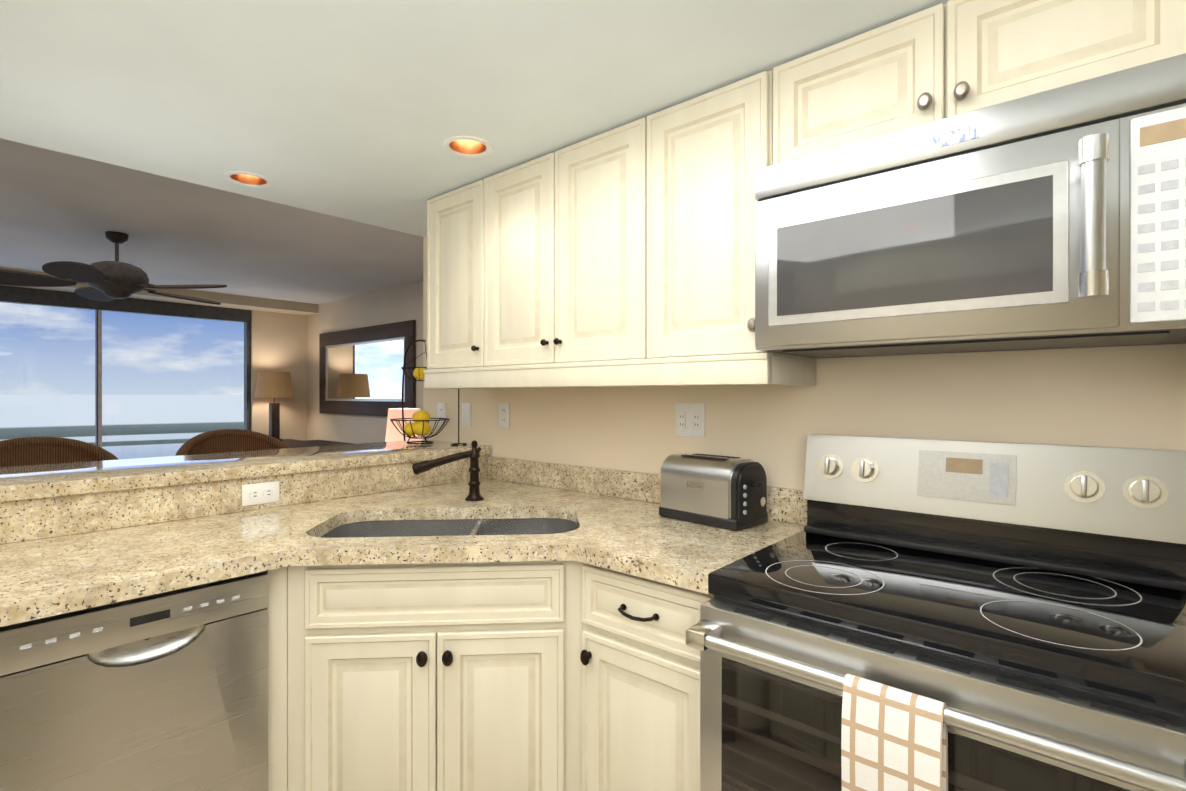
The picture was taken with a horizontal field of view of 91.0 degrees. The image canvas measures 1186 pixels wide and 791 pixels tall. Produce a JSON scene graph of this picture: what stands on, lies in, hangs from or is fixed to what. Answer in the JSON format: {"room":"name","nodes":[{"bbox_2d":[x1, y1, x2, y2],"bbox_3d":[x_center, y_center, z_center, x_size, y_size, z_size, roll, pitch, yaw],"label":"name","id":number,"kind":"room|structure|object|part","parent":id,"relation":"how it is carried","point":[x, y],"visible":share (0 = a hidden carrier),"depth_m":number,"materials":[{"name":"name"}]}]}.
{"room":"kitchen","nodes":[
{"label":"kitchen","id":0,"kind":"room"},
{"bbox_2d":[0,268,317,440],"bbox_3d":[-6.055,0.031,5.684,0.650,2.520,6.400,0,0,41],"label":"wall","id":1,"kind":"structure","parent":0,"point":[278,335],"depth_m":7.74,"materials":[{"name":"paint"}]},
{"bbox_2d":[0,285,250,456],"bbox_3d":[-6.368,0.061,5.492,0.130,2.340,5.700,0,0,41],"label":"window","id":2,"kind":"structure","parent":1,"relation":"in","point":[28,296],"depth_m":6.59,"materials":[{"name":"clear glass"}]},
{"bbox_2d":[0,138,422,303],"bbox_3d":[-2.222,-1.274,2.357,10.800,0.100,6.800,0,0,41],"label":"ceiling","id":3,"kind":"structure","parent":0,"point":[55,206],"depth_m":4.47,"materials":[{"name":"paint"}]},
{"bbox_2d":[0,231,226,304],"bbox_3d":[-3.662,-0.981,4.446,1.543,0.491,1.580,0,0,41],"label":"fan","id":4,"kind":"object","parent":3,"relation":"hanging from","point":[107,281],"visible":1,"depth_m":4.29,"materials":[{"name":"brown wood"}]},
{"bbox_2d":[307,281,422,443],"bbox_3d":[-1.903,0.030,6.427,5.949,2.520,0.236,0,0,41],"label":"wall","id":5,"kind":"structure","parent":0,"point":[360,371],"depth_m":7.07,"materials":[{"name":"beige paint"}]},
{"bbox_2d":[0,0,948,236],"bbox_3d":[-0.024,-1.024,0.503,4.650,0.395,2.720,0,0,41],"label":"ceiling","id":6,"kind":"structure","parent":0,"point":[361,111],"depth_m":1.52,"materials":[{"name":"white paint"}]},
{"bbox_2d":[223,171,273,187],"bbox_3d":[-1.320,-0.882,2.237,0.168,0.114,0.168,0,0,41],"label":"recessed light","id":7,"kind":"object","parent":6,"relation":"in","point":[248,179],"visible":0.42,"depth_m":2.27,"materials":[{"name":"white plastic"}]},
{"bbox_2d":[442,136,492,157],"bbox_3d":[-0.417,-0.882,1.943,0.168,0.114,0.168,0,0,41],"label":"recessed light","id":8,"kind":"object","parent":6,"relation":"in","point":[469,146],"visible":0.48,"depth_m":1.99,"materials":[{"name":"white plastic"}]},
{"bbox_2d":[423,236,1185,489],"bbox_3d":[1.598,0.036,2.222,4.850,2.520,2.000,0,0,41],"label":"wall","id":9,"kind":"structure","parent":0,"point":[1126,396],"depth_m":1.64,"materials":[{"name":"beige paint"}]},
{"bbox_2d":[0,439,487,543],"bbox_3d":[-1.534,0.306,1.881,0.565,0.149,2.619,0,0,41],"label":"backsplash","id":10,"kind":"structure","parent":9,"relation":"attached to","point":[47,501],"depth_m":1.87,"materials":[{"name":"stone"}]},
{"bbox_2d":[242,481,278,505],"bbox_3d":[-1.111,0.328,1.951,0.007,0.070,0.115,0,0,41],"label":"electrical outlet","id":11,"kind":"object","parent":10,"relation":"attached to","point":[259,493],"visible":1,"depth_m":1.95,"materials":[{"name":"white plastic"}]},
{"bbox_2d":[390,339,449,443],"bbox_3d":[-0.836,-0.020,2.797,0.297,0.497,0.276,0,0,41],"label":"fruit basket","id":12,"kind":"object","parent":10,"relation":"on","point":[421,426],"visible":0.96,"depth_m":2.76,"materials":[{"name":"black metal"}]},
{"bbox_2d":[450,389,466,444],"bbox_3d":[-0.618,0.008,2.701,0.090,0.443,0.075,0,0,41],"label":"stand","id":13,"kind":"object","parent":10,"relation":"on","point":[458,443],"visible":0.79,"depth_m":2.70,"materials":[{"name":"black metal"}]},
{"bbox_2d":[438,403,445,425],"bbox_3d":[-0.764,0.095,2.941,0.070,0.115,0.007,0,0,41],"label":"electrical outlet","id":14,"kind":"object","parent":9,"relation":"attached to","point":[441,410],"visible":0.9,"depth_m":2.94,"materials":[{"name":"white plastic"}]},
{"bbox_2d":[461,403,470,426],"bbox_3d":[-0.613,0.095,2.809,0.070,0.115,0.007,0,0,41],"label":"electrical outlet","id":15,"kind":"object","parent":9,"relation":"attached to","point":[465,414],"visible":1,"depth_m":2.81,"materials":[{"name":"white plastic"}]},
{"bbox_2d":[423,179,542,375],"bbox_3d":[-0.453,-0.466,2.457,0.381,0.723,0.328,0,0,41],"label":"upper cabinet","id":16,"kind":"object","parent":9,"relation":"attached to","point":[455,217],"depth_m":2.33,"materials":[{"name":"beige paint"}]},
{"bbox_2d":[499,403,508,428],"bbox_3d":[-0.401,0.090,2.626,0.070,0.115,0.007,0,0,41],"label":"electrical outlet","id":17,"kind":"object","parent":9,"relation":"attached to","point":[503,415],"visible":1,"depth_m":2.62,"materials":[{"name":"white plastic"}]},
{"bbox_2d":[483,117,682,375],"bbox_3d":[-0.024,-0.466,2.085,0.755,0.723,0.328,0,0,41],"label":"upper cabinet","id":18,"kind":"object","parent":9,"relation":"attached to","point":[621,254],"depth_m":1.92,"materials":[{"name":"beige paint"}]},
{"bbox_2d":[488,445,806,524],"bbox_3d":[0.092,0.306,2.190,1.477,0.149,0.021,0,0,41],"label":"backsplash","id":19,"kind":"structure","parent":9,"relation":"attached to","point":[789,505],"depth_m":2.22,"materials":[{"name":"stone"}]},
{"bbox_2d":[675,403,704,436],"bbox_3d":[0.330,0.083,1.992,0.116,0.115,0.008,0,0,41],"label":"electrical outlet","id":20,"kind":"object","parent":9,"relation":"attached to","point":[689,419],"visible":1,"depth_m":1.99,"materials":[{"name":"white plastic"}]},
{"bbox_2d":[647,70,815,367],"bbox_3d":[0.405,-0.465,1.713,0.381,0.723,0.328,0,0,41],"label":"upper cabinet","id":21,"kind":"object","parent":9,"relation":"attached to","point":[705,151],"depth_m":1.59,"materials":[{"name":"beige paint"}]},
{"bbox_2d":[771,0,1185,164],"bbox_3d":[0.839,-0.686,1.336,0.764,0.279,0.328,0,0,41],"label":"upper cabinet","id":22,"kind":"object","parent":9,"relation":"attached to","point":[955,57],"depth_m":1.20,"materials":[{"name":"beige paint"}]},
{"bbox_2d":[755,53,1185,357],"bbox_3d":[0.789,-0.323,1.279,0.762,0.439,0.478,0,0,41],"label":"microwave","id":23,"kind":"object","parent":22,"relation":"attached to","point":[1055,218],"visible":1,"depth_m":1.08,"materials":[{"name":"grey metal"}]},
{"bbox_3d":[-2.222,1.346,2.360,10.800,0.100,6.800,0,0,41],"label":"floor","id":24,"kind":"structure","parent":0,"visible":0},
{"bbox_2d":[0,437,118,466],"bbox_3d":[-2.116,0.733,2.242,0.517,1.128,0.562,0,0,41],"label":"bar stool","id":25,"kind":"object","parent":24,"relation":"on","point":[25,451],"visible":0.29,"depth_m":2.41,"materials":[{"name":"wicker"}]},
{"bbox_2d":[0,571,268,790],"bbox_3d":[-1.213,0.861,1.400,0.601,0.872,0.596,0,0,41],"label":"dishwasher","id":26,"kind":"object","parent":24,"relation":"on","point":[125,601],"depth_m":1.24,"materials":[{"name":"grey metal"}]},
{"bbox_3d":[-0.998,0.479,1.212,0.030,0.083,0.594,0,0,41],"label":"dishwasher panel","id":27,"kind":"part","parent":26,"relation":"part of","materials":[{"name":"silver metal"}]},
{"bbox_3d":[-0.999,0.857,1.214,0.027,0.670,0.594,0,0,41],"label":"dishwasher door","id":28,"kind":"part","parent":26,"relation":"part of","materials":[{"name":"silver metal"}]},
{"bbox_2d":[175,429,289,455],"bbox_3d":[-1.658,0.732,2.771,0.517,1.128,0.562,0,0,41],"label":"bar stool","id":29,"kind":"object","parent":24,"relation":"on","point":[225,440],"visible":0.19,"depth_m":2.92,"materials":[{"name":"wicker"}]},
{"bbox_2d":[282,439,302,441],"bbox_3d":[-4.092,0.938,7.490,0.550,0.700,0.600,0,0,41],"label":"end table","id":30,"kind":"object","parent":24,"relation":"on","point":[285,440],"visible":0.02,"depth_m":7.62,"materials":[{"name":"brown wood"}]},
{"bbox_2d":[254,371,293,440],"bbox_3d":[-4.096,0.142,7.493,0.450,0.890,0.450,0,0,41],"label":"table lamp","id":31,"kind":"object","parent":30,"relation":"on","point":[273,384],"visible":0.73,"depth_m":7.37,"materials":[{"name":"brown fabric"}]},
{"bbox_2d":[283,440,353,447],"bbox_3d":[-2.884,0.905,5.946,1.700,0.770,0.950,0,0,41],"label":"dining table","id":32,"kind":"object","parent":24,"relation":"on","point":[305,443],"visible":0.06,"depth_m":6.32,"materials":[{"name":"brown wood"}]},
{"bbox_2d":[265,560,576,790],"bbox_3d":[-0.449,0.859,1.906,1.110,0.876,1.157,0,0,41],"label":"base cabinet","id":33,"kind":"object","parent":24,"relation":"on","point":[573,675],"depth_m":1.50,"materials":[{"name":"beige paint"}]},
{"bbox_2d":[0,478,591,626],"bbox_3d":[-1.069,0.402,1.491,0.720,0.040,2.599,0,0,41],"label":"countertop","id":34,"kind":"structure","parent":33,"relation":"on","point":[46,577],"depth_m":1.47,"materials":[{"name":"stone"}]},
{"bbox_2d":[412,440,483,500],"bbox_3d":[-0.519,0.271,2.148,0.219,0.218,0.223,0,0,41],"label":"faucet","id":35,"kind":"object","parent":34,"relation":"on","point":[473,455],"visible":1,"depth_m":2.12,"materials":[{"name":"brown metal"}]},
{"bbox_2d":[321,518,577,537],"bbox_3d":[-0.430,0.515,1.784,0.807,0.184,0.434,0,0,-4],"label":"sink","id":36,"kind":"object","parent":34,"relation":"in","point":[447,527],"visible":0.1,"depth_m":1.98,"materials":[{"name":"metal"}]},
{"bbox_2d":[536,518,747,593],"bbox_3d":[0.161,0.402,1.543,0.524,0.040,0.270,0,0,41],"label":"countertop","id":37,"kind":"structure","parent":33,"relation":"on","point":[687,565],"depth_m":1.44,"materials":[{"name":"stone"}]},
{"bbox_2d":[516,494,805,554],"bbox_3d":[0.168,0.401,1.827,0.887,0.040,0.469,0,0,41],"label":"countertop","id":38,"kind":"structure","parent":33,"relation":"on","point":[641,517],"depth_m":1.74,"materials":[{"name":"stone"}]},
{"bbox_2d":[659,453,767,530],"bbox_3d":[0.373,0.284,1.781,0.172,0.194,0.312,0,0,-43],"label":"toaster","id":39,"kind":"object","parent":38,"relation":"on","point":[726,492],"visible":1,"depth_m":1.71,"materials":[{"name":"silver metal"}]},
{"bbox_2d":[577,561,713,790],"bbox_3d":[0.308,0.859,1.620,0.403,0.876,0.598,0,0,41],"label":"base cabinet","id":40,"kind":"object","parent":24,"relation":"on","point":[638,677],"depth_m":1.41,"materials":[{"name":"beige paint"}]},
{"bbox_2d":[685,434,1185,790],"bbox_3d":[0.694,0.695,1.171,0.774,1.165,0.725,0,0,41],"label":"range","id":41,"kind":"object","parent":24,"relation":"on","point":[1019,609],"visible":1,"depth_m":1.11,"materials":[{"name":"grey metal"}]},
{"bbox_2d":[841,674,947,790],"bbox_3d":[0.468,0.764,0.910,0.141,0.616,0.058,0,0,41],"label":"hanging towel","id":42,"kind":"object","parent":41,"relation":"hanging from","point":[894,739],"visible":0.98,"depth_m":0.89,"materials":[{"name":"white fabric"}]},
{"bbox_3d":[-1.263,0.903,4.076,0.500,0.780,0.450,0,0,41],"label":"side table","id":43,"kind":"object","parent":24,"relation":"on","visible":0},
{"bbox_2d":[385,408,422,441],"bbox_3d":[-1.324,0.302,4.095,0.260,0.420,0.260,0,0,41],"label":"table lamp","id":44,"kind":"object","parent":43,"relation":"on","point":[393,433],"visible":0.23,"depth_m":3.99,"materials":[{"name":"beige"}]}
]}

